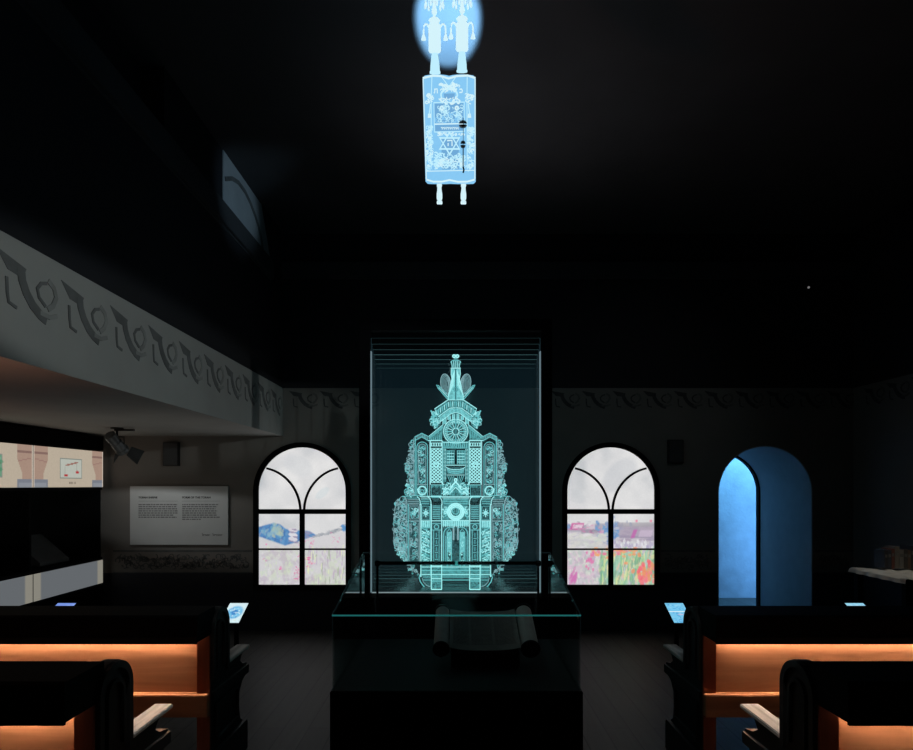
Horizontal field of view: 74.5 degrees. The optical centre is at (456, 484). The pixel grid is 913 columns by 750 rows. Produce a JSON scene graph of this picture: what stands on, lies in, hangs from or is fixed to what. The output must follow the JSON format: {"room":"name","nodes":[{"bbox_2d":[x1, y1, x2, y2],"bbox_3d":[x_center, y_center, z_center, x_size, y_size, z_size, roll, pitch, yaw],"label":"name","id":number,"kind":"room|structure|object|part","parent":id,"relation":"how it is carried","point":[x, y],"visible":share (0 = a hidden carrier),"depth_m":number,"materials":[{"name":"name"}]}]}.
{"room":"house of worship","nodes":[
{"label":"house of worship","id":0,"kind":"room"},
{"bbox_2d":[0,0,282,386],"bbox_3d":[-2.055,-1.885,2.500,0.350,1.670,8.000,0,0,0],"label":"wall","id":1,"kind":"structure","parent":0,"point":[79,187],"depth_m":3.50,"materials":[{"name":"black paint"}]},
{"bbox_2d":[16,0,273,280],"bbox_3d":[-1.960,-2.190,2.325,0.180,0.200,7.650,0,0,0],"label":"trim","id":2,"kind":"structure","parent":1,"relation":"attached to","point":[52,16],"depth_m":3.48,"materials":[{"name":"paint"}]},
{"bbox_2d":[224,176,263,248],"bbox_3d":[-1.888,-2.460,5.379,0.008,0.355,0.974,0,0,0],"label":"trim","id":3,"kind":"structure","parent":1,"relation":"attached to","point":[227,178],"depth_m":5.41,"materials":[{"name":"paint"}]},
{"bbox_2d":[41,234,852,572],"bbox_3d":[-0.150,-0.883,7.100,9.300,3.673,1.200,0,0,0],"label":"wall","id":4,"kind":"structure","parent":0,"point":[607,333],"depth_m":6.50,"materials":[{"name":"black paint"}]},
{"bbox_2d":[163,442,179,465],"bbox_3d":[-3.076,-0.333,6.473,0.168,0.255,0.055,0,0,0],"label":"wall speaker","id":5,"kind":"object","parent":4,"relation":"attached to","point":[171,450],"visible":1,"depth_m":6.45,"materials":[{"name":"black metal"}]},
{"bbox_2d":[130,486,228,544],"bbox_3d":[-2.993,0.329,6.481,1.056,0.632,0.026,0,0,0],"label":"board","id":6,"kind":"object","parent":4,"relation":"attached to","point":[159,515],"visible":1,"depth_m":6.47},
{"bbox_2d":[138,504,219,519],"bbox_3d":[-2.990,0.274,6.469,0.879,0.204,0.001,0,0,0],"label":"print","id":7,"kind":"object","parent":6,"relation":"attached to","point":[145,511],"depth_m":6.47},
{"bbox_2d":[253,442,350,589],"bbox_3d":[-1.671,0.336,6.514,1.053,1.595,0.068,0,0,0],"label":"window","id":8,"kind":"structure","parent":4,"relation":"in","point":[302,490],"depth_m":6.52,"materials":[{"name":"glass"}]},
{"bbox_2d":[113,550,853,572],"bbox_3d":[0.290,0.830,6.498,8.020,0.249,0.003,0,0,0],"label":"trim","id":9,"kind":"structure","parent":4,"relation":"attached to","point":[225,563],"depth_m":6.50,"materials":[{"name":"paint"}]},
{"bbox_2d":[282,262,855,278],"bbox_3d":[1.210,-2.316,6.475,6.180,0.178,0.050,0,0,0],"label":"trim","id":10,"kind":"structure","parent":4,"relation":"attached to","point":[290,270],"depth_m":6.45,"materials":[{"name":"paint"}]},
{"bbox_2d":[289,391,853,408],"bbox_3d":[1.256,-0.921,6.498,6.144,0.197,0.004,0,0,0],"label":"trim","id":11,"kind":"structure","parent":4,"relation":"attached to","point":[328,394],"depth_m":6.50,"materials":[{"name":"paint"}]},
{"bbox_2d":[562,442,659,589],"bbox_3d":[1.671,0.336,6.514,1.053,1.595,0.068,0,0,0],"label":"window","id":12,"kind":"structure","parent":4,"relation":"in","point":[611,490],"depth_m":6.52,"materials":[{"name":"glass"}]},
{"bbox_2d":[667,440,683,462],"bbox_3d":[2.362,-0.360,6.473,0.162,0.255,0.055,0,0,0],"label":"wall speaker","id":13,"kind":"object","parent":4,"relation":"attached to","point":[675,448],"visible":1,"depth_m":6.45,"materials":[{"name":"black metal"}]},
{"bbox_2d":[670,441,682,461],"bbox_3d":[2.362,-0.360,6.447,0.142,0.235,0.004,0,0,0],"label":"grille","id":14,"kind":"object","parent":13,"relation":"attached to","point":[676,447],"depth_m":6.44,"materials":[{"name":"black"}]},
{"bbox_2d":[717,446,812,605],"bbox_3d":[3.345,0.576,7.101,1.027,2.006,1.198,0,0,0],"label":"lining","id":15,"kind":"object","parent":4,"relation":"attached to","point":[786,493],"visible":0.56,"depth_m":6.97,"materials":[{"name":"paint"}]},
{"bbox_2d":[735,456,759,605],"bbox_3d":[3.345,0.582,7.635,1.004,1.994,0.070,0,0,0],"label":"door frame","id":16,"kind":"structure","parent":15,"relation":"attached to","point":[744,462],"depth_m":7.61,"materials":[{"name":"black paint"}]},
{"bbox_2d":[799,285,810,296],"bbox_3d":[3.737,-2.078,6.431,0.070,0.095,0.139,0,0,0],"label":"wall spotlight","id":17,"kind":"object","parent":4,"relation":"attached to","point":[807,288],"visible":1,"depth_m":6.41,"materials":[{"name":"black metal"}]},
{"bbox_2d":[134,598,778,749],"bbox_3d":[-0.150,1.655,3.850,9.300,0.150,10.700,0,0,0],"label":"floor","id":18,"kind":"structure","parent":0,"point":[284,696],"depth_m":4.53,"materials":[{"name":"brown wood"}]},
{"bbox_2d":[0,423,32,605],"bbox_3d":[-4.110,0.535,4.806,0.700,2.090,1.055,0,0,0],"label":"tall cabinet","id":19,"kind":"object","parent":18,"relation":"on","point":[16,458],"visible":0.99,"depth_m":5.28,"materials":[{"name":"black paint"}]},
{"bbox_3d":[-3.764,0.917,4.806,0.001,0.245,1.047,0,0,0],"label":"light panel","id":20,"kind":"part","parent":19,"relation":"part of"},
{"bbox_2d":[0,442,32,487],"bbox_3d":[-3.764,-0.165,4.806,0.001,0.373,1.047,0,0,0],"label":"print","id":21,"kind":"object","parent":19,"relation":"attached to","point":[16,460],"depth_m":5.13},
{"bbox_2d":[0,428,102,605],"bbox_3d":[-4.110,0.535,5.862,0.700,2.090,1.055,0,0,0],"label":"tall cabinet","id":22,"kind":"object","parent":18,"relation":"on","point":[65,495],"visible":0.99,"depth_m":6.07,"materials":[{"name":"black paint"}]},
{"bbox_3d":[-3.764,0.917,5.862,0.001,0.245,1.047,0,0,0],"label":"light panel","id":23,"kind":"part","parent":22,"relation":"part of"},
{"bbox_2d":[33,445,102,486],"bbox_3d":[-3.764,-0.165,5.862,0.001,0.373,1.047,0,0,0],"label":"print","id":24,"kind":"object","parent":22,"relation":"attached to","point":[52,466],"depth_m":5.79},
{"bbox_2d":[55,603,77,605],"bbox_3d":[-2.460,1.162,3.707,0.130,0.836,0.187,0,0,0],"label":"tablet","id":25,"kind":"object","parent":18,"relation":"on","point":[57,604],"visible":0.16,"depth_m":3.78,"materials":[{"name":"blue glass"}]},
{"bbox_2d":[0,659,172,749],"bbox_3d":[-2.167,1.110,2.321,1.817,0.940,0.732,0,0,0],"label":"pew","id":26,"kind":"object","parent":18,"relation":"on","point":[45,705],"visible":1,"depth_m":2.13,"materials":[{"name":"brown wood"}]},
{"bbox_3d":[-2.189,0.930,2.145,1.682,0.300,0.030,0,0,0],"label":"panel","id":27,"kind":"part","parent":26,"relation":"part of","materials":[{"name":"brown wood"}]},
{"bbox_3d":[-1.315,1.180,2.147,0.066,0.800,0.066,0,0,0],"label":"post","id":28,"kind":"part","parent":26,"relation":"part of","materials":[{"name":"brown wood"}]},
{"bbox_3d":[-1.302,1.118,2.402,0.045,0.924,0.545,0,0,0],"label":"panel","id":29,"kind":"part","parent":26,"relation":"part of","materials":[{"name":"brown wood"}]},
{"bbox_3d":[-1.273,1.009,2.395,0.014,0.700,0.531,0,0,0],"label":"moulding","id":30,"kind":"part","parent":26,"relation":"part of","materials":[{"name":"brown wood"}]},
{"bbox_3d":[-1.310,0.988,2.522,0.084,0.020,0.329,0,0,0],"label":"armrest","id":31,"kind":"part","parent":26,"relation":"part of","materials":[{"name":"brown wood"}]},
{"bbox_2d":[0,606,249,749],"bbox_3d":[-2.167,1.110,3.321,1.817,0.940,0.732,0,0,0],"label":"pew","id":32,"kind":"object","parent":18,"relation":"on","point":[182,657],"visible":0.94,"depth_m":3.13,"materials":[{"name":"brown wood"}]},
{"bbox_3d":[-2.189,0.930,3.145,1.682,0.300,0.030,0,0,0],"label":"panel","id":33,"kind":"part","parent":32,"relation":"part of","materials":[{"name":"brown wood"}]},
{"bbox_3d":[-2.155,1.138,3.130,1.750,0.114,0.100,0,0,0],"label":"rail","id":34,"kind":"part","parent":32,"relation":"part of","materials":[{"name":"brown wood"}]},
{"bbox_3d":[-1.315,1.180,3.147,0.066,0.800,0.066,0,0,0],"label":"post","id":35,"kind":"part","parent":32,"relation":"part of","materials":[{"name":"brown wood"}]},
{"bbox_3d":[-1.302,1.118,3.402,0.045,0.924,0.545,0,0,0],"label":"panel","id":36,"kind":"part","parent":32,"relation":"part of","materials":[{"name":"brown wood"}]},
{"bbox_3d":[-1.273,1.009,3.395,0.014,0.700,0.531,0,0,0],"label":"moulding","id":37,"kind":"part","parent":32,"relation":"part of","materials":[{"name":"brown wood"}]},
{"bbox_3d":[-1.310,0.988,3.522,0.084,0.020,0.329,0,0,0],"label":"armrest","id":38,"kind":"part","parent":32,"relation":"part of","materials":[{"name":"brown wood"}]},
{"bbox_2d":[227,603,249,645],"bbox_3d":[-1.372,1.162,3.707,0.130,0.836,0.187,0,0,0],"label":"tablet","id":39,"kind":"object","parent":18,"relation":"on","point":[237,611],"visible":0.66,"depth_m":3.73,"materials":[{"name":"glass"}]},
{"bbox_2d":[359,319,551,638],"bbox_3d":[-0.006,0.205,4.920,1.441,2.750,1.400,0,0,0],"label":"display case","id":40,"kind":"object","parent":18,"relation":"on","point":[411,590],"visible":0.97,"depth_m":4.26,"materials":[{"name":"clear glass"}]},
{"bbox_3d":[-0.648,-0.146,4.255,0.075,1.888,0.070,0,0,0],"label":"frame post","id":41,"kind":"part","parent":40,"relation":"part of","materials":[{"name":"black metal"}]},
{"bbox_3d":[0.636,-0.146,4.255,0.075,1.888,0.070,0,0,0],"label":"frame post","id":42,"kind":"part","parent":40,"relation":"part of","materials":[{"name":"black metal"}]},
{"bbox_2d":[330,554,582,749],"bbox_3d":[0.000,1.006,3.385,1.220,1.148,0.990,0,0,0],"label":"display case","id":43,"kind":"object","parent":18,"relation":"on","point":[386,694],"visible":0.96,"depth_m":2.89,"materials":[{"name":"glass"}]},
{"bbox_3d":[-0.596,0.720,3.385,0.008,0.550,0.954,0,0,0],"label":"glass","id":44,"kind":"part","parent":43,"relation":"part of","materials":[{"name":"clear glass"}]},
{"bbox_3d":[0.000,0.534,3.385,1.204,0.202,0.970,0,0,0],"label":"glass","id":45,"kind":"part","parent":43,"relation":"part of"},
{"bbox_2d":[432,603,539,657],"bbox_3d":[0.165,0.838,3.490,0.594,0.236,0.497,0,0,0],"label":"scroll","id":46,"kind":"object","parent":43,"relation":"on","point":[471,633],"visible":0.98,"depth_m":3.44},
{"bbox_3d":[0.596,0.720,3.385,0.008,0.550,0.954,0,0,0],"label":"glass","id":47,"kind":"part","parent":43,"relation":"part of","materials":[{"name":"clear glass"}]},
{"bbox_2d":[375,560,540,638],"bbox_3d":[0.009,1.046,4.060,1.188,1.068,0.100,0,0,0],"label":"rail","id":48,"kind":"object","parent":18,"relation":"on","point":[378,563],"visible":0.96,"depth_m":4.05,"materials":[{"name":"black metal"}]},
{"bbox_3d":[-0.535,1.046,4.060,0.100,1.068,0.100,0,0,0],"label":"post","id":49,"kind":"part","parent":48,"relation":"part of","materials":[{"name":"black metal"}]},
{"bbox_3d":[0.553,1.046,4.060,0.100,1.068,0.100,0,0,0],"label":"post","id":50,"kind":"part","parent":48,"relation":"part of","materials":[{"name":"black metal"}]},
{"bbox_2d":[663,603,685,645],"bbox_3d":[1.372,1.162,3.707,0.130,0.836,0.187,0,0,0],"label":"tablet","id":51,"kind":"object","parent":18,"relation":"on","point":[675,611],"visible":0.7,"depth_m":3.73,"materials":[{"name":"blue glass"}]},
{"bbox_2d":[663,606,912,749],"bbox_3d":[2.167,1.110,3.321,1.817,0.940,0.732,0,0,0],"label":"pew","id":52,"kind":"object","parent":18,"relation":"on","point":[730,657],"visible":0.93,"depth_m":3.13,"materials":[{"name":"brown wood"}]},
{"bbox_3d":[1.310,0.988,3.522,0.084,0.020,0.329,0,0,0],"label":"armrest","id":53,"kind":"part","parent":52,"relation":"part of","materials":[{"name":"brown wood"}]},
{"bbox_3d":[1.273,1.009,3.395,0.014,0.700,0.531,0,0,0],"label":"moulding","id":54,"kind":"part","parent":52,"relation":"part of","materials":[{"name":"brown wood"}]},
{"bbox_3d":[1.302,1.118,3.402,0.045,0.924,0.545,0,0,0],"label":"panel","id":55,"kind":"part","parent":52,"relation":"part of","materials":[{"name":"brown wood"}]},
{"bbox_3d":[1.315,1.180,3.147,0.066,0.800,0.066,0,0,0],"label":"post","id":56,"kind":"part","parent":52,"relation":"part of","materials":[{"name":"brown wood"}]},
{"bbox_3d":[2.155,1.138,3.130,1.750,0.114,0.100,0,0,0],"label":"rail","id":57,"kind":"part","parent":52,"relation":"part of","materials":[{"name":"brown wood"}]},
{"bbox_3d":[2.189,0.930,3.145,1.682,0.300,0.030,0,0,0],"label":"panel","id":58,"kind":"part","parent":52,"relation":"part of","materials":[{"name":"brown wood"}]},
{"bbox_2d":[740,659,912,749],"bbox_3d":[2.167,1.110,2.321,1.817,0.940,0.732,0,0,0],"label":"pew","id":59,"kind":"object","parent":18,"relation":"on","point":[824,705],"visible":1,"depth_m":2.13,"materials":[{"name":"brown wood"}]},
{"bbox_3d":[1.310,0.988,2.522,0.084,0.020,0.329,0,0,0],"label":"armrest","id":60,"kind":"part","parent":59,"relation":"part of","materials":[{"name":"brown wood"}]},
{"bbox_3d":[1.273,1.009,2.395,0.014,0.700,0.531,0,0,0],"label":"moulding","id":61,"kind":"part","parent":59,"relation":"part of","materials":[{"name":"brown wood"}]},
{"bbox_3d":[1.302,1.118,2.402,0.045,0.924,0.545,0,0,0],"label":"panel","id":62,"kind":"part","parent":59,"relation":"part of","materials":[{"name":"brown wood"}]},
{"bbox_3d":[1.315,1.180,2.147,0.066,0.800,0.066,0,0,0],"label":"post","id":63,"kind":"part","parent":59,"relation":"part of","materials":[{"name":"brown wood"}]},
{"bbox_3d":[2.189,0.930,2.145,1.682,0.300,0.030,0,0,0],"label":"panel","id":64,"kind":"part","parent":59,"relation":"part of","materials":[{"name":"brown wood"}]},
{"bbox_2d":[843,603,865,605],"bbox_3d":[2.510,1.162,3.707,0.130,0.836,0.187,0,0,0],"label":"tablet","id":65,"kind":"object","parent":18,"relation":"on","point":[844,604],"visible":0.15,"depth_m":3.78,"materials":[{"name":"blue glass"}]},
{"bbox_3d":[3.980,1.181,5.265,0.580,0.798,0.670,0,0,0],"label":"side table","id":66,"kind":"object","parent":18,"relation":"on","visible":0},
{"bbox_2d":[848,567,912,583],"bbox_3d":[3.960,0.785,5.250,0.620,0.047,0.700,0,0,0],"label":"tablecloth","id":67,"kind":"object","parent":66,"relation":"on","point":[895,575],"visible":0.93,"depth_m":5.29,"materials":[{"name":"white fabric"}]},
{"bbox_2d":[874,549,887,568],"bbox_3d":[3.889,0.675,5.500,0.028,0.165,0.140,0,0,0],"label":"book","id":68,"kind":"object","parent":67,"relation":"on","point":[880,556],"visible":1,"depth_m":5.47,"materials":[{"name":"paper"}]},
{"bbox_2d":[881,549,891,568],"bbox_3d":[3.921,0.674,5.500,0.031,0.168,0.140,0,0,0],"label":"book","id":69,"kind":"object","parent":67,"relation":"on","point":[889,551],"visible":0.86,"depth_m":5.43,"materials":[{"name":"paper"}]},
{"bbox_2d":[881,547,894,568],"bbox_3d":[3.952,0.668,5.500,0.025,0.180,0.140,0,0,0],"label":"book","id":70,"kind":"object","parent":67,"relation":"on","point":[893,550],"visible":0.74,"depth_m":5.43,"materials":[{"name":"paper"}]},
{"bbox_2d":[884,545,898,568],"bbox_3d":[3.987,0.658,5.500,0.040,0.200,0.140,0,0,0],"label":"book","id":71,"kind":"object","parent":67,"relation":"on","point":[896,548],"visible":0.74,"depth_m":5.43,"materials":[{"name":"paper"}]},
{"bbox_2d":[899,549,903,568],"bbox_3d":[4.029,0.672,5.500,0.038,0.171,0.140,0,0,0],"label":"book","id":72,"kind":"object","parent":67,"relation":"on","point":[901,552],"visible":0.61,"depth_m":5.43,"materials":[{"name":"paper"}]},
{"bbox_2d":[899,548,907,568],"bbox_3d":[4.067,0.671,5.500,0.034,0.174,0.140,0,0,0],"label":"book","id":73,"kind":"object","parent":67,"relation":"on","point":[905,550],"visible":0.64,"depth_m":5.43,"materials":[{"name":"paper"}]},
{"bbox_2d":[900,544,912,568],"bbox_3d":[4.130,0.655,5.500,0.028,0.206,0.140,0,0,0],"label":"book","id":74,"kind":"object","parent":67,"relation":"on","point":[908,547],"visible":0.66,"depth_m":5.44,"materials":[{"name":"paper"}]},
{"bbox_2d":[908,550,910,568],"bbox_3d":[4.100,0.675,5.500,0.027,0.165,0.140,0,0,0],"label":"book","id":75,"kind":"object","parent":67,"relation":"on","point":[909,551],"visible":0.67,"depth_m":5.43,"materials":[{"name":"paper"}]},
{"bbox_2d":[100,573,853,630],"bbox_3d":[-0.150,1.267,7.098,9.300,0.627,1.204,0,0,0],"label":"wall","id":76,"kind":"structure","parent":0,"point":[268,610],"depth_m":6.50,"materials":[{"name":"paint"}]},
{"bbox_2d":[91,0,912,233],"bbox_3d":[-0.150,-2.795,3.100,9.300,0.150,9.200,0,0,0],"label":"ceiling","id":77,"kind":"structure","parent":0,"point":[593,116],"depth_m":4.30,"materials":[{"name":"paint"}]},
{"bbox_2d":[421,0,475,203],"bbox_3d":[-0.035,-2.092,2.948,0.259,1.255,0.418,0,0,2],"label":"scroll","id":78,"kind":"object","parent":77,"relation":"hanging from","point":[449,102],"visible":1,"depth_m":2.94,"materials":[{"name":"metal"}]},
{"bbox_3d":[-0.104,-2.261,2.792,0.095,0.075,0.093,0,24,0],"label":"crown","id":79,"kind":"part","parent":78,"relation":"part of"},
{"bbox_3d":[-0.089,-1.518,3.121,0.029,0.105,0.029,0,24,0],"label":"roller handle","id":80,"kind":"part","parent":78,"relation":"part of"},
{"bbox_3d":[0.026,-2.265,2.790,0.095,0.075,0.093,0,24,0],"label":"crown","id":81,"kind":"part","parent":78,"relation":"part of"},
{"bbox_3d":[0.036,-1.518,3.121,0.029,0.105,0.029,0,24,0],"label":"roller handle","id":82,"kind":"part","parent":78,"relation":"part of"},
{"bbox_2d":[719,458,755,597],"bbox_3d":[3.400,0.080,8.500,3.600,3.000,0.200,0,0,0],"label":"wall","id":83,"kind":"structure","parent":0,"point":[737,488],"depth_m":8.40,"materials":[{"name":"concrete"}]},
{"bbox_2d":[853,197,912,605],"bbox_3d":[4.400,-0.570,2.500,0.200,4.300,8.000,0,0,0],"label":"wall","id":84,"kind":"structure","parent":0,"point":[882,432],"depth_m":6.06,"materials":[{"name":"paint"}]},
{"bbox_2d":[863,377,912,403],"bbox_3d":[4.298,-0.921,4.352,0.004,0.197,3.968,0,0,0],"label":"trim","id":85,"kind":"structure","parent":84,"relation":"attached to","point":[891,385],"depth_m":5.95,"materials":[{"name":"paint"}]},
{"bbox_3d":[-4.700,0.525,2.500,0.200,2.110,8.000,0,0,0],"label":"wall","id":86,"kind":"structure","parent":0,"visible":0},
{"bbox_2d":[104,427,143,463],"bbox_3d":[-3.114,-0.360,5.601,0.267,0.339,0.352,0,0,0],"label":"spotlight","id":87,"kind":"object","parent":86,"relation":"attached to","point":[120,448],"visible":1,"depth_m":5.55,"materials":[{"name":"black metal"}]},
{"bbox_3d":[-3.021,-0.277,5.656,0.056,0.172,0.172,0,0,42],"label":"barn door","id":88,"kind":"part","parent":87,"relation":"part of","materials":[{"name":"grey metal"}]},
{"bbox_2d":[0,249,281,415],"bbox_3d":[-1.878,-0.853,4.455,0.004,0.243,4.016,0,0,0],"label":"trim","id":89,"kind":"structure","parent":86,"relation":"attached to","point":[11,264],"depth_m":3.29,"materials":[{"name":"paint"}]},
{"bbox_2d":[0,230,282,435],"bbox_3d":[-3.340,-0.790,2.500,2.920,0.520,8.000,0,0,0],"label":"balcony","id":90,"kind":"object","parent":86,"relation":"attached to","point":[53,376],"depth_m":3.58,"materials":[{"name":"paint"}]}
]}

